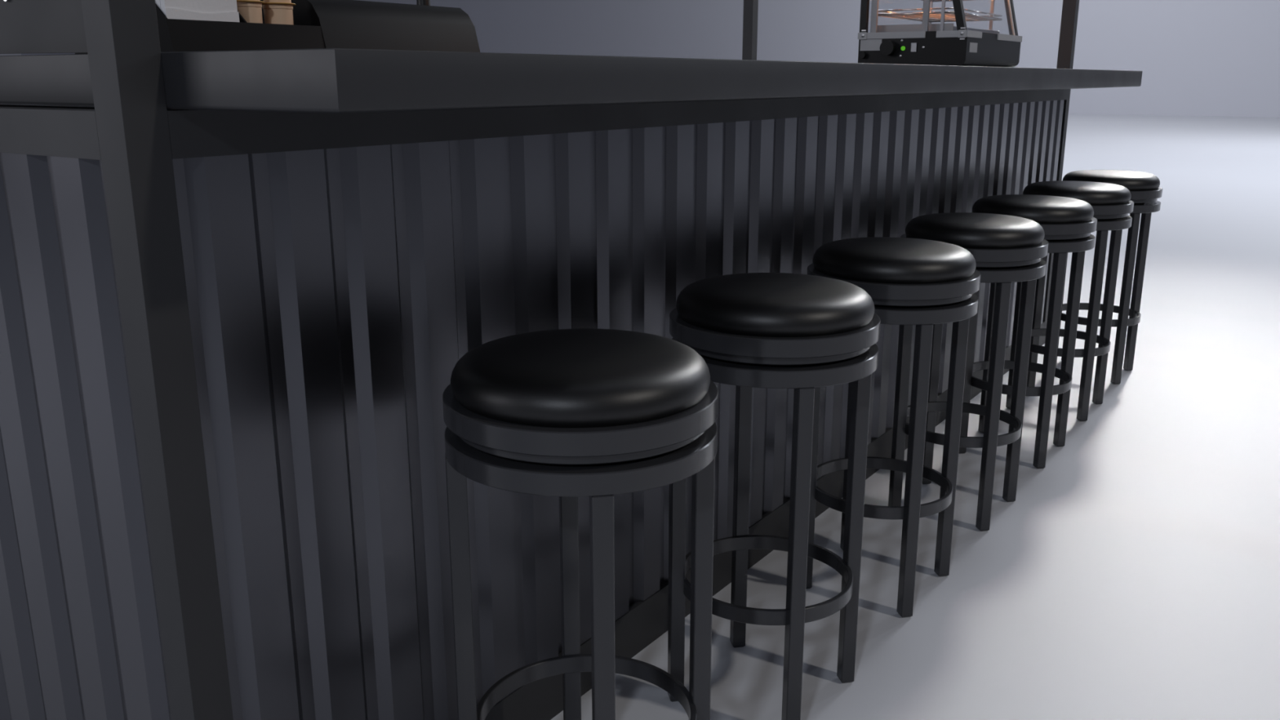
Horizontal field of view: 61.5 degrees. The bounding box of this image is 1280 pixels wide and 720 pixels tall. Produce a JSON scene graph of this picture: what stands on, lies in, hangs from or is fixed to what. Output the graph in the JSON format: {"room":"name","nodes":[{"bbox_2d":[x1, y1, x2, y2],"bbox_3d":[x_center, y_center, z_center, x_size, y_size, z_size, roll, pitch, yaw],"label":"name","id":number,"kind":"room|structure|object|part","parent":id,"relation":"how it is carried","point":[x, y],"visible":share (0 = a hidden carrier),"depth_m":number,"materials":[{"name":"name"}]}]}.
{"room":"bar","nodes":[
{"label":"bar","id":0,"kind":"room"},
{"bbox_2d":[21,0,1279,117],"bbox_3d":[9.220,-14.169,34.822,115.000,12.100,0.300,10,18,33],"label":"wall","id":1,"kind":"structure","parent":0,"point":[1209,58],"depth_m":33.64,"materials":[{"name":"white paint"}]},
{"bbox_2d":[551,114,1279,719],"bbox_3d":[-9.161,-1.486,10.127,115.000,0.100,65.200,10,18,33],"label":"floor","id":2,"kind":"structure","parent":0,"point":[1134,574],"depth_m":2.60,"materials":[{"name":"white concrete"}]},
{"bbox_2d":[0,0,1079,719],"bbox_3d":[-0.010,-0.943,3.034,1.464,2.450,3.987,10,18,33],"label":"bar counter","id":3,"kind":"object","parent":2,"relation":"on","point":[232,343],"depth_m":1.43,"materials":[{"name":"grey wood"}]},
{"bbox_3d":[-1.106,0.143,1.650,1.362,1.047,0.015,10,18,33],"label":"panel","id":4,"kind":"part","parent":3,"relation":"part of","materials":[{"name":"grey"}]},
{"bbox_3d":[-0.603,-0.851,3.474,0.030,0.050,3.887,10,18,33],"label":"rail","id":5,"kind":"part","parent":3,"relation":"part of","materials":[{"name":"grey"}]},
{"bbox_3d":[-1.120,-0.334,1.501,1.364,0.050,0.030,10,18,33],"label":"rail","id":6,"kind":"part","parent":3,"relation":"part of","materials":[{"name":"grey wood"}]},
{"bbox_3d":[-1.123,0.126,1.617,1.364,0.899,0.015,10,18,33],"label":"corrugated panel","id":7,"kind":"part","parent":3,"relation":"part of","materials":[{"name":"grey metal"}]},
{"bbox_3d":[-0.530,-0.429,1.074,0.050,2.450,0.050,10,18,33],"label":"post","id":8,"kind":"part","parent":3,"relation":"part of","materials":[{"name":"grey wood"}]},
{"bbox_2d":[0,48,1142,113],"bbox_3d":[0.120,-0.780,2.983,1.680,0.058,3.882,10,18,33],"label":"countertop","id":9,"kind":"structure","parent":3,"relation":"attached to","point":[326,80],"depth_m":1.22,"materials":[{"name":"black"}]},
{"bbox_2d":[0,0,87,53],"bbox_3d":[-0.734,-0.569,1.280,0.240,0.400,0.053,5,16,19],"label":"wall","id":10,"kind":"structure","parent":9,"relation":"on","point":[26,26],"depth_m":1.29,"materials":[{"name":"grey paint"}]},
{"bbox_2d":[75,0,479,53],"bbox_3d":[-0.778,-0.743,2.444,0.351,0.145,0.852,10,18,33],"label":"organizer","id":11,"kind":"object","parent":9,"relation":"on","point":[317,24],"visible":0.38,"depth_m":2.35,"materials":[{"name":"black plastic"}]},
{"bbox_2d":[155,0,239,22],"bbox_3d":[-0.895,-0.668,2.120,0.119,0.150,0.160,10,18,33],"label":"napkin stack","id":12,"kind":"object","parent":11,"relation":"in","point":[195,10],"visible":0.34,"depth_m":2.08,"materials":[{"name":"white paper"}]},
{"bbox_2d":[236,0,264,23],"bbox_3d":[-0.809,-0.679,2.223,0.074,0.119,0.074,10,18,33],"label":"paper cup","id":13,"kind":"object","parent":11,"relation":"in","point":[251,11],"visible":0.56,"depth_m":2.19,"materials":[{"name":"beige paper"}]},
{"bbox_2d":[262,2,295,24],"bbox_3d":[-0.766,-0.695,2.285,0.074,0.119,0.074,10,18,33],"label":"paper cup","id":14,"kind":"object","parent":11,"relation":"in","point":[280,13],"visible":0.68,"depth_m":2.25,"materials":[{"name":"beige paper"}]},
{"bbox_2d":[263,0,291,3],"bbox_3d":[-0.766,-0.811,2.255,0.074,0.120,0.074,10,18,33],"label":"paper cup","id":15,"kind":"object","parent":14,"relation":"on","point":[264,1],"visible":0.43,"depth_m":2.25,"materials":[{"name":"beige paper"}]},
{"bbox_2d":[260,0,479,52],"bbox_3d":[-0.676,-0.781,2.590,0.350,0.145,0.488,10,18,33],"label":"hood","id":16,"kind":"object","parent":11,"relation":"attached to","point":[338,24],"depth_m":2.47,"materials":[{"name":"black plastic"}]},
{"bbox_2d":[416,0,430,5],"bbox_3d":[-0.636,-1.108,3.144,0.040,0.496,0.040,10,18,33],"label":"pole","id":17,"kind":"object","parent":9,"relation":"on","point":[425,2],"visible":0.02,"depth_m":3.14,"materials":[{"name":"black metal"}]},
{"bbox_2d":[857,0,1022,66],"bbox_3d":[0.824,-1.008,2.899,0.292,0.426,0.505,10,18,33],"label":"food warmer","id":18,"kind":"object","parent":9,"relation":"on","point":[928,43],"visible":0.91,"depth_m":2.78,"materials":[{"name":"black metal"}]},
{"bbox_3d":[0.585,-0.801,2.825,0.017,0.017,0.012,10,18,33],"label":"knob","id":19,"kind":"part","parent":18,"relation":"part of","materials":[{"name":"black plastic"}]},
{"bbox_3d":[0.588,-1.006,2.787,0.017,0.302,0.017,10,18,33],"label":"corner post","id":20,"kind":"part","parent":18,"relation":"part of","materials":[{"name":"black metal"}]},
{"bbox_3d":[0.604,-0.824,2.812,0.059,0.028,0.001,10,18,33],"label":"name plate","id":21,"kind":"part","parent":18,"relation":"part of","materials":[{"name":"grey metal"}]},
{"bbox_3d":[0.612,-1.004,2.780,0.016,0.302,0.008,10,18,33],"label":"door frame","id":22,"kind":"part","parent":18,"relation":"part of","materials":[{"name":"grey"}]},
{"bbox_3d":[0.641,-0.806,2.778,0.037,0.037,0.022,10,18,33],"label":"control knob","id":23,"kind":"part","parent":18,"relation":"part of","materials":[{"name":"black plastic"}]},
{"bbox_2d":[911,42,916,52],"bbox_3d":[0.701,-0.800,2.750,0.015,0.023,0.003,10,18,33],"label":"rocker switch","id":24,"kind":"object","parent":18,"relation":"attached to","point":[913,45],"depth_m":2.75,"materials":[{"name":"grey plastic"}]},
{"bbox_3d":[0.727,-0.984,2.704,0.014,0.302,0.008,10,18,33],"label":"door frame","id":25,"kind":"part","parent":18,"relation":"part of","materials":[{"name":"grey"}]},
{"bbox_2d":[877,7,1002,22],"bbox_3d":[0.821,-0.939,2.930,0.212,0.016,0.414,10,18,33],"label":"wire shelf","id":26,"kind":"object","parent":18,"relation":"attached to","point":[943,15],"depth_m":2.86,"materials":[{"name":"silver metal"}]},
{"bbox_2d":[921,0,972,1],"bbox_3d":[0.817,-0.995,2.918,0.202,0.016,0.414,10,18,33],"label":"wire shelf","id":27,"kind":"object","parent":18,"relation":"attached to","point":[922,0],"depth_m":3.09,"materials":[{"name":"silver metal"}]},
{"bbox_3d":[0.774,-0.974,2.666,0.093,0.302,0.019,10,18,33],"label":"corner post","id":28,"kind":"part","parent":18,"relation":"part of","materials":[{"name":"black metal"}]},
{"bbox_3d":[0.843,-0.790,2.719,0.001,0.024,0.060,10,18,33],"label":"plate","id":29,"kind":"part","parent":18,"relation":"part of","materials":[{"name":"grey metal"}]},
{"bbox_2d":[953,25,999,33],"bbox_3d":[0.823,-0.897,2.939,0.202,0.014,0.399,10,18,33],"label":"tray","id":30,"kind":"object","parent":18,"relation":"on","point":[990,30],"depth_m":2.92,"materials":[{"name":"silver metal"}]},
{"bbox_3d":[1.031,-1.070,3.032,0.093,0.302,0.019,10,18,33],"label":"corner post","id":31,"kind":"part","parent":18,"relation":"part of","materials":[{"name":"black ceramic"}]},
{"bbox_3d":[1.024,-1.065,3.010,0.078,0.302,0.010,10,18,33],"label":"door frame","id":32,"kind":"part","parent":18,"relation":"part of","materials":[{"name":"grey"}]},
{"bbox_3d":[0.584,-0.647,2.696,0.030,0.050,3.887,10,18,33],"label":"rail","id":33,"kind":"part","parent":3,"relation":"part of","materials":[{"name":"grey wood"}]},
{"bbox_3d":[0.510,-1.457,4.994,0.050,2.450,0.050,10,18,33],"label":"post","id":34,"kind":"part","parent":3,"relation":"part of","materials":[{"name":"grey metal"}]},
{"bbox_3d":[0.584,0.295,2.943,0.030,0.101,3.887,10,18,33],"label":"kick rail","id":35,"kind":"part","parent":3,"relation":"part of","materials":[{"name":"grey"}]},
{"bbox_3d":[1.680,-1.256,4.226,0.050,2.450,0.050,10,18,33],"label":"post","id":36,"kind":"part","parent":3,"relation":"part of","materials":[{"name":"grey"}]},
{"bbox_2d":[442,328,718,719],"bbox_3d":[-0.074,0.350,1.449,0.348,0.753,0.348,10,18,33],"label":"bar stool","id":37,"kind":"object","parent":2,"relation":"on","point":[569,415],"visible":1,"depth_m":1.27,"materials":[{"name":"black leather"}]},
{"bbox_3d":[-0.233,0.421,1.436,0.025,0.624,0.025,-3,15,-10],"label":"leg","id":38,"kind":"part","parent":37,"relation":"part of","materials":[{"name":"black wood"}]},
{"bbox_3d":[-0.105,0.373,1.619,0.025,0.624,0.025,-3,15,-10],"label":"leg","id":39,"kind":"part","parent":37,"relation":"part of","materials":[{"name":"grey metal"}]},
{"bbox_2d":[450,328,710,427],"bbox_3d":[-0.074,0.014,1.361,0.326,0.058,0.326,10,18,33],"label":"cushion","id":40,"kind":"object","parent":37,"relation":"on","point":[580,377],"depth_m":1.26,"materials":[{"name":"black leather"}]},
{"bbox_3d":[-0.074,0.098,1.383,0.347,0.028,0.347,10,18,33],"label":"seat","id":41,"kind":"part","parent":37,"relation":"part of","materials":[{"name":"grey metal"}]},
{"bbox_3d":[-0.074,0.072,1.376,0.321,0.014,0.321,10,18,33],"label":"swivel plate","id":42,"kind":"part","parent":37,"relation":"part of","materials":[{"name":"grey metal"}]},
{"bbox_3d":[-0.044,0.453,1.312,0.025,0.624,0.025,-3,15,-10],"label":"leg","id":43,"kind":"part","parent":37,"relation":"part of","materials":[{"name":"grey metal"}]},
{"bbox_3d":[0.084,0.405,1.495,0.025,0.624,0.025,-3,15,-10],"label":"leg","id":44,"kind":"part","parent":37,"relation":"part of","materials":[{"name":"grey metal"}]},
{"bbox_2d":[667,272,880,719],"bbox_3d":[0.223,0.239,1.873,0.348,0.753,0.348,10,18,33],"label":"bar stool","id":45,"kind":"object","parent":2,"relation":"on","point":[803,333],"visible":0.98,"depth_m":1.74,"materials":[{"name":"black leather"}]},
{"bbox_3d":[0.064,0.309,1.860,0.025,0.624,0.025,-3,15,-10],"label":"leg","id":46,"kind":"part","parent":45,"relation":"part of","materials":[{"name":"grey metal"}]},
{"bbox_3d":[0.193,0.261,2.043,0.025,0.624,0.025,-3,15,-10],"label":"leg","id":47,"kind":"part","parent":45,"relation":"part of","materials":[{"name":"grey metal"}]},
{"bbox_3d":[0.223,-0.039,1.800,0.321,0.014,0.321,10,18,33],"label":"swivel plate","id":48,"kind":"part","parent":45,"relation":"part of","materials":[{"name":"grey metal"}]},
{"bbox_2d":[675,272,874,337],"bbox_3d":[0.223,-0.097,1.785,0.326,0.058,0.326,10,18,33],"label":"cushion","id":49,"kind":"object","parent":45,"relation":"on","point":[748,304],"depth_m":1.68,"materials":[{"name":"black leather"}]},
{"bbox_3d":[0.223,-0.013,1.807,0.347,0.028,0.347,10,18,33],"label":"seat","id":50,"kind":"part","parent":45,"relation":"part of","materials":[{"name":"grey metal"}]},
{"bbox_3d":[0.253,0.342,1.736,0.025,0.624,0.025,-3,15,-10],"label":"leg","id":51,"kind":"part","parent":45,"relation":"part of","materials":[{"name":"grey metal"}]},
{"bbox_3d":[0.382,0.294,1.919,0.025,0.624,0.025,-3,15,-10],"label":"leg","id":52,"kind":"part","parent":45,"relation":"part of","materials":[{"name":"black wood"}]},
{"bbox_2d":[805,236,980,617],"bbox_3d":[0.520,0.128,2.297,0.348,0.753,0.348,10,18,33],"label":"bar stool","id":53,"kind":"object","parent":2,"relation":"on","point":[923,283],"visible":0.87,"depth_m":2.15,"materials":[{"name":"black leather"}]},
{"bbox_3d":[0.362,0.198,2.284,0.025,0.624,0.025,-3,15,-10],"label":"leg","id":54,"kind":"part","parent":53,"relation":"part of","materials":[{"name":"grey metal"}]},
{"bbox_3d":[0.490,0.150,2.467,0.025,0.624,0.025,-3,15,-10],"label":"leg","id":55,"kind":"part","parent":53,"relation":"part of","materials":[{"name":"black wood"}]},
{"bbox_2d":[813,236,976,284],"bbox_3d":[0.520,-0.208,2.209,0.326,0.058,0.326,10,18,33],"label":"cushion","id":56,"kind":"object","parent":53,"relation":"on","point":[874,260],"depth_m":2.10,"materials":[{"name":"black leather"}]},
{"bbox_3d":[0.551,0.230,2.160,0.025,0.624,0.025,-3,15,-10],"label":"leg","id":57,"kind":"part","parent":53,"relation":"part of","materials":[{"name":"grey metal"}]},
{"bbox_3d":[0.520,-0.150,2.224,0.321,0.014,0.321,10,18,33],"label":"swivel plate","id":58,"kind":"part","parent":53,"relation":"part of","materials":[{"name":"grey metal"}]},
{"bbox_3d":[0.520,-0.125,2.231,0.347,0.028,0.347,10,18,33],"label":"seat","id":59,"kind":"part","parent":53,"relation":"part of","materials":[{"name":"black wood"}]},
{"bbox_3d":[0.679,0.182,2.343,0.025,0.624,0.025,-3,15,-10],"label":"leg","id":60,"kind":"part","parent":53,"relation":"part of","materials":[{"name":"grey metal"}]},
{"bbox_2d":[888,212,1048,531],"bbox_3d":[0.818,0.016,2.722,0.348,0.753,0.348,10,18,33],"label":"bar stool","id":61,"kind":"object","parent":2,"relation":"on","point":[1006,250],"visible":0.82,"depth_m":2.62,"materials":[{"name":"black leather"}]},
{"bbox_3d":[0.659,0.086,2.709,0.025,0.624,0.025,-3,15,-10],"label":"leg","id":62,"kind":"part","parent":61,"relation":"part of","materials":[{"name":"grey metal"}]},
{"bbox_3d":[0.788,0.039,2.892,0.025,0.624,0.025,-3,15,-10],"label":"leg","id":63,"kind":"part","parent":61,"relation":"part of","materials":[{"name":"grey metal"}]},
{"bbox_2d":[905,212,1044,248],"bbox_3d":[0.818,-0.320,2.634,0.326,0.058,0.326,10,18,33],"label":"cushion","id":64,"kind":"object","parent":61,"relation":"on","point":[966,230],"depth_m":2.52,"materials":[{"name":"black leather"}]},
{"bbox_3d":[0.849,0.119,2.585,0.025,0.624,0.025,-3,15,-10],"label":"leg","id":65,"kind":"part","parent":61,"relation":"part of","materials":[{"name":"grey metal"}]},
{"bbox_3d":[0.818,-0.262,2.649,0.321,0.014,0.321,10,18,33],"label":"swivel plate","id":66,"kind":"part","parent":61,"relation":"part of","materials":[{"name":"grey metal"}]},
{"bbox_3d":[0.818,-0.236,2.656,0.347,0.028,0.347,10,18,33],"label":"seat","id":67,"kind":"part","parent":61,"relation":"part of","materials":[{"name":"grey metal"}]},
{"bbox_3d":[0.977,0.071,2.768,0.025,0.624,0.025,-3,15,-10],"label":"leg","id":68,"kind":"part","parent":61,"relation":"part of","materials":[{"name":"grey metal"}]},
{"bbox_2d":[958,194,1097,468],"bbox_3d":[1.116,-0.095,3.146,0.348,0.753,0.348,10,18,33],"label":"bar stool","id":69,"kind":"object","parent":2,"relation":"on","point":[1068,224],"visible":0.64,"depth_m":3.04,"materials":[{"name":"black leather"}]},
{"bbox_3d":[0.957,-0.025,3.133,0.025,0.624,0.025,-3,15,-10],"label":"leg","id":70,"kind":"part","parent":69,"relation":"part of","materials":[{"name":"grey metal"}]},
{"bbox_3d":[1.085,-0.073,3.316,0.025,0.624,0.025,-3,15,-10],"label":"leg","id":71,"kind":"part","parent":69,"relation":"part of","materials":[{"name":"grey metal"}]},
{"bbox_2d":[972,194,1093,223],"bbox_3d":[1.116,-0.431,3.058,0.326,0.058,0.326,10,18,33],"label":"cushion","id":72,"kind":"object","parent":69,"relation":"on","point":[1041,209],"depth_m":2.94,"materials":[{"name":"black leather"}]},
{"bbox_3d":[1.146,0.008,3.009,0.025,0.624,0.025,-3,15,-10],"label":"leg","id":73,"kind":"part","parent":69,"relation":"part of","materials":[{"name":"grey metal"}]},
{"bbox_3d":[1.116,-0.373,3.073,0.321,0.014,0.321,10,18,33],"label":"swivel plate","id":74,"kind":"part","parent":69,"relation":"part of","materials":[{"name":"grey metal"}]},
{"bbox_3d":[1.274,-0.040,3.192,0.025,0.624,0.025,-3,15,-10],"label":"leg","id":75,"kind":"part","parent":69,"relation":"part of","materials":[{"name":"grey metal"}]},
{"bbox_3d":[1.116,-0.347,3.080,0.347,0.028,0.347,10,18,33],"label":"seat","id":76,"kind":"part","parent":69,"relation":"part of","materials":[{"name":"grey metal"}]},
{"bbox_2d":[1005,180,1133,421],"bbox_3d":[1.413,-0.206,3.571,0.348,0.753,0.348,10,18,33],"label":"bar stool","id":77,"kind":"object","parent":2,"relation":"on","point":[1111,204],"visible":0.57,"depth_m":3.47,"materials":[{"name":"black leather"}]},
{"bbox_3d":[1.254,-0.136,3.558,0.025,0.624,0.025,-3,15,-10],"label":"leg","id":78,"kind":"part","parent":77,"relation":"part of","materials":[{"name":"grey metal"}]},
{"bbox_3d":[1.383,-0.184,3.740,0.025,0.624,0.025,-3,15,-10],"label":"leg","id":79,"kind":"part","parent":77,"relation":"part of","materials":[{"name":"grey metal"}]},
{"bbox_2d":[1022,180,1131,204],"bbox_3d":[1.413,-0.542,3.482,0.326,0.058,0.326,10,18,33],"label":"cushion","id":80,"kind":"object","parent":77,"relation":"on","point":[1092,193],"depth_m":3.37,"materials":[{"name":"black leather"}]},
{"bbox_3d":[1.444,-0.104,3.434,0.025,0.624,0.025,-3,15,-10],"label":"leg","id":81,"kind":"part","parent":77,"relation":"part of","materials":[{"name":"grey metal"}]},
{"bbox_3d":[1.572,-0.152,3.616,0.025,0.624,0.025,-3,15,-10],"label":"leg","id":82,"kind":"part","parent":77,"relation":"part of","materials":[{"name":"grey metal"}]},
{"bbox_3d":[1.413,-0.484,3.498,0.321,0.014,0.321,10,18,33],"label":"swivel plate","id":83,"kind":"part","parent":77,"relation":"part of","materials":[{"name":"grey metal"}]},
{"bbox_3d":[1.413,-0.459,3.504,0.347,0.028,0.347,10,18,33],"label":"seat","id":84,"kind":"part","parent":77,"relation":"part of","materials":[{"name":"grey metal"}]},
{"bbox_2d":[1055,169,1162,384],"bbox_3d":[1.711,-0.318,3.995,0.348,0.753,0.348,10,18,33],"label":"bar stool","id":85,"kind":"object","parent":2,"relation":"on","point":[1144,189],"visible":0.51,"depth_m":3.87,"materials":[{"name":"black leather"}]},
{"bbox_3d":[1.552,-0.247,3.982,0.025,0.624,0.025,-3,15,-10],"label":"leg","id":86,"kind":"part","parent":85,"relation":"part of","materials":[{"name":"grey metal"}]},
{"bbox_3d":[1.680,-0.295,4.165,0.025,0.624,0.025,-3,15,-10],"label":"leg","id":87,"kind":"part","parent":85,"relation":"part of","materials":[{"name":"grey metal"}]},
{"bbox_2d":[1062,169,1159,191],"bbox_3d":[1.711,-0.654,3.907,0.326,0.058,0.326,10,18,33],"label":"cushion","id":88,"kind":"object","parent":85,"relation":"on","point":[1131,180],"depth_m":3.79,"materials":[{"name":"black leather"}]},
{"bbox_3d":[1.741,-0.215,3.858,0.025,0.624,0.025,-3,15,-10],"label":"leg","id":89,"kind":"part","parent":85,"relation":"part of","materials":[{"name":"grey metal"}]},
{"bbox_3d":[1.869,-0.263,4.041,0.025,0.624,0.025,-3,15,-10],"label":"leg","id":90,"kind":"part","parent":85,"relation":"part of","materials":[{"name":"black wood"}]},
{"bbox_3d":[1.711,-0.596,3.922,0.321,0.014,0.321,10,18,33],"label":"swivel plate","id":91,"kind":"part","parent":85,"relation":"part of","materials":[{"name":"grey metal"}]},
{"bbox_3d":[1.711,-0.570,3.929,0.347,0.028,0.347,10,18,33],"label":"seat","id":92,"kind":"part","parent":85,"relation":"part of","materials":[{"name":"grey metal"}]}
]}

